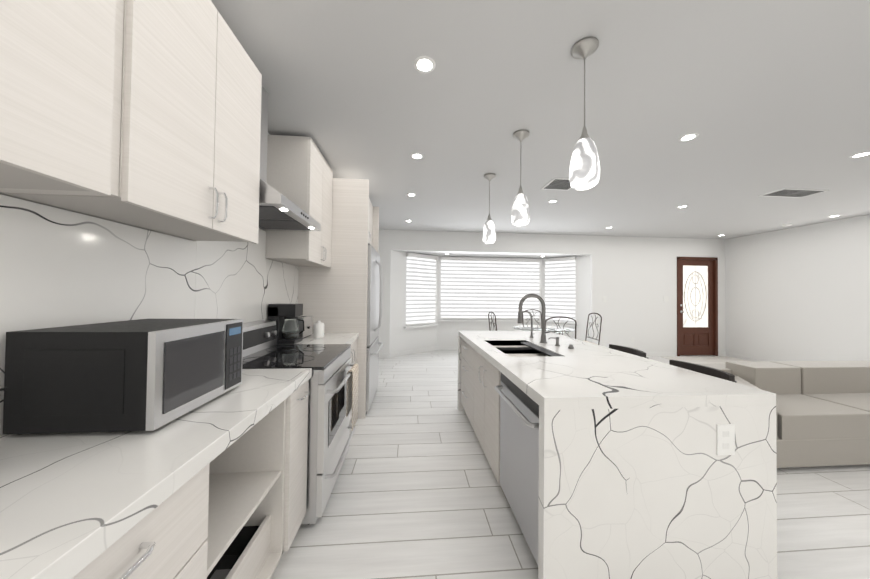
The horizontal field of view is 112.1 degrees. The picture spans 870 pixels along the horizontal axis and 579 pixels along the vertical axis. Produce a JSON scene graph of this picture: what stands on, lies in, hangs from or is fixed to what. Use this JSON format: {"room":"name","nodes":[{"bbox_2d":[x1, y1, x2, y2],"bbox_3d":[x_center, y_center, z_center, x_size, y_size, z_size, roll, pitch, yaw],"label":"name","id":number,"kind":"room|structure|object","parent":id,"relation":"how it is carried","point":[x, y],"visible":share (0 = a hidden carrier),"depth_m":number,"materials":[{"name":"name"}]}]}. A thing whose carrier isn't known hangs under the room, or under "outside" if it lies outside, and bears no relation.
{"room":"kitchen and dining room","nodes":[
{"label":"kitchen and dining room","id":0,"kind":"room"},
{"bbox_2d":[332,178,375,249],"bbox_3d":[-1.141,-0.856,3.561,0.638,0.610,0.945,1,-1,-5],"label":"upper cabinet","id":1,"kind":"object","parent":0,"relation":"attached to","point":[353,212],"depth_m":3.08,"materials":[{"name":"laminate"}]},
{"bbox_2d":[211,0,869,238],"bbox_3d":[2.744,-1.282,2.605,8.620,0.100,7.750,1,-1,-5],"label":"ceiling","id":2,"kind":"structure","parent":0,"point":[759,97],"depth_m":2.01,"materials":[{"name":"paint"}]},
{"bbox_2d":[410,153,423,158],"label":"recessed light","id":3,"kind":"object","parent":2,"relation":"in","point":[415,155],"depth_m":2.77,"materials":[{"name":"white"}]},
{"bbox_2d":[414,56,435,72],"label":"recessed light","id":4,"kind":"object","parent":2,"relation":"in","point":[424,64],"depth_m":1.66,"materials":[{"name":"white"}]},
{"bbox_2d":[482,173,495,243],"bbox_3d":[0.593,-0.876,3.200,0.144,0.740,0.144,1,-1,-5],"label":"pendant light","id":5,"kind":"object","parent":2,"relation":"hanging from","point":[489,235],"visible":1,"depth_m":3.15,"materials":[{"name":"white glass"}]},
{"bbox_2d":[511,130,529,225],"bbox_3d":[0.692,-0.888,2.366,0.144,0.740,0.144,1,-1,-5],"label":"pendant light","id":6,"kind":"object","parent":2,"relation":"hanging from","point":[520,214],"visible":1,"depth_m":2.32,"materials":[{"name":"white glass"}]},
{"bbox_2d":[541,178,571,189],"bbox_3d":[1.482,-1.228,3.429,0.340,0.010,0.340,1,-1,-5],"label":"ceiling vent","id":7,"kind":"object","parent":2,"relation":"in","point":[559,184],"visible":0.71,"depth_m":3.44,"materials":[{"name":"grey metal"}]},
{"bbox_2d":[569,37,599,189],"bbox_3d":[0.780,-0.900,1.530,0.144,0.740,0.144,1,-1,-5],"label":"pendant light","id":8,"kind":"object","parent":2,"relation":"hanging from","point":[584,172],"visible":1,"depth_m":1.49,"materials":[{"name":"white glass"}]},
{"bbox_2d":[678,133,698,141],"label":"recessed light","id":9,"kind":"object","parent":2,"relation":"in","point":[691,136],"depth_m":2.39,"materials":[{"name":"white"}]},
{"bbox_2d":[758,188,828,197],"bbox_3d":[4.425,-1.191,3.630,0.600,0.010,0.260,1,-1,-5],"label":"ceiling vent","id":10,"kind":"object","parent":2,"relation":"in","point":[792,193],"visible":0.96,"depth_m":3.61,"materials":[{"name":"grey metal"}]},
{"bbox_2d":[849,151,869,157],"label":"recessed light","id":11,"kind":"object","parent":2,"relation":"in","point":[863,154],"depth_m":2.66,"materials":[{"name":"white"}]},
{"bbox_2d":[378,229,725,357],"bbox_3d":[2.383,0.135,6.794,8.220,2.610,1.100,1,-1,-5],"label":"wall","id":12,"kind":"structure","parent":0,"point":[633,280],"depth_m":6.39,"materials":[{"name":"paint"}]},
{"bbox_2d":[403,253,437,328],"bbox_3d":[-0.287,0.031,6.522,0.926,1.610,0.090,1,-1,-42],"label":"window blind","id":13,"kind":"object","parent":12,"relation":"attached to","point":[420,288],"visible":0.98,"depth_m":6.51,"materials":[{"name":"white plastic"}]},
{"bbox_2d":[438,257,540,321],"bbox_3d":[1.328,0.006,6.955,2.480,1.510,0.090,1,-1,-5],"label":"window blind","id":14,"kind":"object","parent":12,"relation":"attached to","point":[478,288],"visible":0.85,"depth_m":6.96,"materials":[{"name":"white plastic"}]},
{"bbox_2d":[544,256,577,326],"bbox_3d":[2.874,0.051,6.777,0.776,1.570,0.090,0,-1,43],"label":"window blind","id":15,"kind":"object","parent":12,"relation":"attached to","point":[560,286],"visible":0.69,"depth_m":6.77,"materials":[{"name":"white plastic"}]},
{"bbox_2d":[379,346,772,361],"bbox_3d":[2.680,1.339,2.987,8.220,0.090,8.200,1,-1,-5],"label":"baseboard","id":16,"kind":"structure","parent":12,"relation":"attached to","point":[426,349],"depth_m":6.41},
{"bbox_2d":[677,257,717,355],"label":"entry door","id":17,"kind":"structure","parent":12,"relation":"in","point":[697,305],"depth_m":6.56,"materials":[{"name":"brown wood"}]},
{"bbox_2d":[271,350,869,578],"bbox_3d":[2.675,1.435,3.036,8.620,0.100,8.700,1,-1,-5],"label":"floor","id":18,"kind":"structure","parent":0,"point":[417,492],"depth_m":1.79,"materials":[{"name":"white tile"}]},
{"bbox_2d":[76,454,223,578],"bbox_3d":[-0.916,0.883,0.450,0.623,0.840,0.718,1,-1,-5],"label":"base cabinet","id":19,"kind":"object","parent":18,"relation":"on","point":[215,488],"depth_m":0.71,"materials":[{"name":"laminate"}]},
{"bbox_2d":[220,378,309,578],"bbox_3d":[-0.998,0.898,1.451,0.623,0.840,0.263,1,-1,-5],"label":"base cabinet","id":20,"kind":"object","parent":18,"relation":"on","point":[265,473],"depth_m":1.34,"materials":[{"name":"laminate"}]},
{"bbox_2d":[0,368,311,578],"bbox_3d":[-0.891,0.436,0.297,0.638,0.050,2.595,1,-1,-5],"label":"countertop","id":21,"kind":"structure","parent":20,"relation":"on","point":[66,499],"depth_m":0.67,"materials":[{"name":"white stone"}]},
{"bbox_2d":[0,319,242,433],"bbox_3d":[-1.025,0.271,0.974,0.412,0.296,0.609,1,-1,-5],"label":"microwave","id":22,"kind":"object","parent":21,"relation":"on","point":[141,375],"visible":0.98,"depth_m":0.84,"materials":[{"name":"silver metal"}]},
{"bbox_2d":[242,320,354,524],"bbox_3d":[-0.953,0.782,1.973,0.743,1.090,0.743,1,-1,-5],"label":"range","id":23,"kind":"object","parent":18,"relation":"on","point":[329,427],"visible":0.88,"depth_m":1.79,"materials":[{"name":"silver metal"}]},
{"bbox_2d":[346,364,358,430],"bbox_3d":[-0.607,0.783,2.164,0.042,0.421,0.220,1,-1,-5],"label":"dish towel","id":24,"kind":"object","parent":23,"relation":"hanging from","point":[352,391],"visible":0.98,"depth_m":2.13,"materials":[{"name":"fabric"}]},
{"bbox_2d":[260,338,359,422],"bbox_3d":[-1.100,0.916,2.688,0.623,0.840,0.690,1,-1,-5],"label":"base cabinet","id":25,"kind":"object","parent":18,"relation":"on","point":[355,348],"depth_m":3.03,"materials":[{"name":"laminate"}]},
{"bbox_2d":[296,334,359,345],"bbox_3d":[-1.087,0.472,2.696,0.638,0.050,0.690,1,-1,-5],"label":"countertop","id":26,"kind":"structure","parent":25,"relation":"on","point":[328,338],"depth_m":2.63,"materials":[{"name":"white stone"}]},
{"bbox_2d":[268,303,304,343],"bbox_3d":[-1.218,0.280,2.443,0.256,0.320,0.170,1,-1,-5],"label":"coffee maker","id":27,"kind":"object","parent":26,"relation":"on","point":[284,317],"visible":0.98,"depth_m":2.38,"materials":[{"name":"black plastic"}]},
{"bbox_2d":[298,316,312,338],"bbox_3d":[-1.264,0.349,2.744,0.175,0.191,0.250,1,-1,-5],"label":"toaster","id":28,"kind":"object","parent":26,"relation":"on","point":[307,332],"visible":0.56,"depth_m":2.71,"materials":[{"name":"silver metal"}]},
{"bbox_2d":[313,321,323,337],"bbox_3d":[-1.079,0.368,2.724,0.096,0.157,0.095,1,-1,-5],"label":"canister","id":29,"kind":"object","parent":26,"relation":"on","point":[318,329],"visible":1,"depth_m":2.69,"materials":[{"name":"white ceramic"}]},
{"bbox_2d":[366,243,382,414],"bbox_3d":[-1.049,0.428,3.550,0.796,1.845,0.905,1,-1,-5],"label":"refrigerator","id":30,"kind":"object","parent":18,"relation":"on","point":[374,297],"visible":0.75,"depth_m":3.37,"materials":[{"name":"grey metal"}]},
{"bbox_2d":[488,312,496,330],"bbox_3d":[1.193,0.890,4.979,0.528,1.020,0.496,1,-1,-5],"label":"dining chair","id":31,"kind":"object","parent":18,"relation":"on","point":[492,321],"visible":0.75,"depth_m":4.96,"materials":[{"name":"metal"}]},
{"bbox_2d":[523,309,541,330],"bbox_3d":[2.018,0.911,5.724,0.496,1.020,0.528,1,-1,-13],"label":"dining chair","id":32,"kind":"object","parent":18,"relation":"on","point":[534,318],"visible":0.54,"depth_m":5.96,"materials":[{"name":"metal"}]},
{"bbox_2d":[513,325,574,333],"bbox_3d":[1.846,1.035,5.011,1.010,0.752,1.010,1,-1,-5],"label":"dining table","id":33,"kind":"object","parent":18,"relation":"on","point":[535,328],"visible":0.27,"depth_m":4.94,"materials":[{"name":"clear glass"}]},
{"bbox_2d":[545,316,576,338],"bbox_3d":[1.745,0.886,4.277,0.496,1.020,0.528,1,-1,3],"label":"dining chair","id":34,"kind":"object","parent":18,"relation":"on","point":[564,324],"visible":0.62,"depth_m":4.05,"materials":[{"name":"metal"}]},
{"bbox_2d":[585,313,601,344],"bbox_3d":[2.494,0.906,5.014,0.528,1.020,0.496,1,-1,0],"label":"dining chair","id":35,"kind":"object","parent":18,"relation":"on","point":[592,327],"visible":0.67,"depth_m":4.99,"materials":[{"name":"metal"}]},
{"bbox_2d":[457,335,776,578],"bbox_3d":[0.867,0.933,2.310,1.052,0.840,2.187,1,-1,-5],"label":"kitchen island","id":36,"kind":"object","parent":18,"relation":"on","point":[650,469],"depth_m":1.23,"materials":[{"name":"stone"}]},
{"bbox_2d":[458,331,568,342],"bbox_3d":[0.815,0.499,3.063,1.045,0.050,0.690,1,-1,-5],"label":"island countertop","id":37,"kind":"structure","parent":36,"relation":"on","point":[489,336],"depth_m":2.98,"materials":[{"name":"white stone"}]},
{"bbox_2d":[522,311,534,337],"bbox_3d":[0.897,0.340,2.875,0.158,0.263,0.061,1,-1,-5],"label":"filter faucet","id":38,"kind":"object","parent":37,"relation":"on","point":[531,335],"visible":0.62,"depth_m":2.88,"materials":[{"name":"metal"}]},
{"bbox_2d":[495,373,538,564],"bbox_3d":[0.707,0.922,1.574,0.653,0.834,0.617,1,-1,-5],"label":"dishwasher","id":39,"kind":"object","parent":36,"relation":"in","point":[519,446],"visible":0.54,"depth_m":1.50,"materials":[{"name":"grey metal"}]},
{"bbox_2d":[469,339,628,362],"bbox_3d":[0.872,0.489,2.366,1.045,0.050,0.710,1,-1,-5],"label":"island countertop","id":40,"kind":"structure","parent":36,"relation":"on","point":[580,347],"depth_m":2.31,"materials":[{"name":"white stone"}]},
{"bbox_2d":[517,293,551,342],"bbox_3d":[0.858,0.249,2.528,0.267,0.431,0.154,1,-1,-5],"label":"faucet","id":41,"kind":"object","parent":40,"relation":"on","point":[520,316],"visible":0.98,"depth_m":2.56,"materials":[{"name":"metal"}]},
{"bbox_2d":[548,337,559,345],"bbox_3d":[0.983,0.429,2.420,0.098,0.072,0.039,1,-1,-5],"label":"soap dispenser","id":42,"kind":"object","parent":40,"relation":"on","point":[557,341],"visible":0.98,"depth_m":2.41,"materials":[{"name":"metal"}]},
{"bbox_2d":[493,355,775,406],"bbox_3d":[0.933,0.478,1.623,1.045,0.050,0.780,1,-1,-5],"label":"island countertop","id":43,"kind":"structure","parent":36,"relation":"on","point":[553,380],"depth_m":1.41,"materials":[{"name":"white stone"}]},
{"bbox_2d":[609,344,648,358],"bbox_3d":[1.436,0.926,2.430,0.442,0.873,0.462,1,-1,-5],"label":"stool","id":44,"kind":"object","parent":18,"relation":"on","point":[633,351],"visible":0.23,"depth_m":2.46,"materials":[{"name":"leather"}]},
{"bbox_2d":[669,360,736,382],"bbox_3d":[1.487,0.917,1.812,0.442,0.873,0.462,1,-1,-5],"label":"stool","id":45,"kind":"object","parent":18,"relation":"on","point":[714,372],"visible":0.12,"depth_m":1.83,"materials":[{"name":"leather"}]},
{"bbox_2d":[662,356,748,363],"bbox_3d":[5.689,1.457,5.867,1.550,0.012,1.050,1,-1,-5],"label":"rug","id":46,"kind":"object","parent":18,"relation":"on","point":[706,359],"visible":0.5,"depth_m":6.09,"materials":[{"name":"white fabric"}]},
{"bbox_2d":[699,361,869,467],"bbox_3d":[4.195,1.065,2.784,3.840,0.665,0.902,1,-1,-5],"label":"sofa","id":47,"kind":"object","parent":18,"relation":"on","point":[822,413],"visible":0.5,"depth_m":2.41,"materials":[{"name":"fabric"}]},
{"bbox_2d":[725,215,869,360],"bbox_3d":[6.885,0.126,2.924,0.120,2.610,7.590,1,-1,-5],"label":"wall","id":48,"kind":"structure","parent":0,"point":[801,293],"depth_m":5.30,"materials":[{"name":"paint"}]},
{"bbox_3d":[-1.427,0.021,2.244,0.120,2.610,7.590,1,-1,-5],"label":"wall","id":49,"kind":"structure","parent":0,"visible":0},
{"bbox_2d":[0,0,119,195],"bbox_3d":[-1.034,-0.735,0.460,0.348,0.915,0.778,1,-1,-5],"label":"upper cabinet","id":50,"kind":"object","parent":49,"relation":"attached to","point":[58,57],"depth_m":0.70,"materials":[{"name":"laminate"}]},
{"bbox_2d":[0,0,261,243],"bbox_3d":[-1.095,-0.724,1.197,0.348,0.915,0.783,1,-1,-5],"label":"upper cabinet","id":51,"kind":"object","parent":49,"relation":"attached to","point":[144,114],"depth_m":1.08,"materials":[{"name":"laminate"}]},
{"bbox_2d":[259,86,320,230],"bbox_3d":[-1.105,-0.877,1.985,0.452,0.812,0.725,1,-1,-5],"label":"range hood","id":52,"kind":"object","parent":49,"relation":"attached to","point":[278,210],"visible":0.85,"depth_m":1.87,"materials":[{"name":"silver metal"}]},
{"bbox_2d":[264,135,332,267],"bbox_3d":[-1.218,-0.742,2.704,0.348,0.995,0.681,1,-1,-5],"label":"upper cabinet","id":53,"kind":"object","parent":49,"relation":"attached to","point":[297,169],"depth_m":2.38,"materials":[{"name":"laminate"}]}
]}

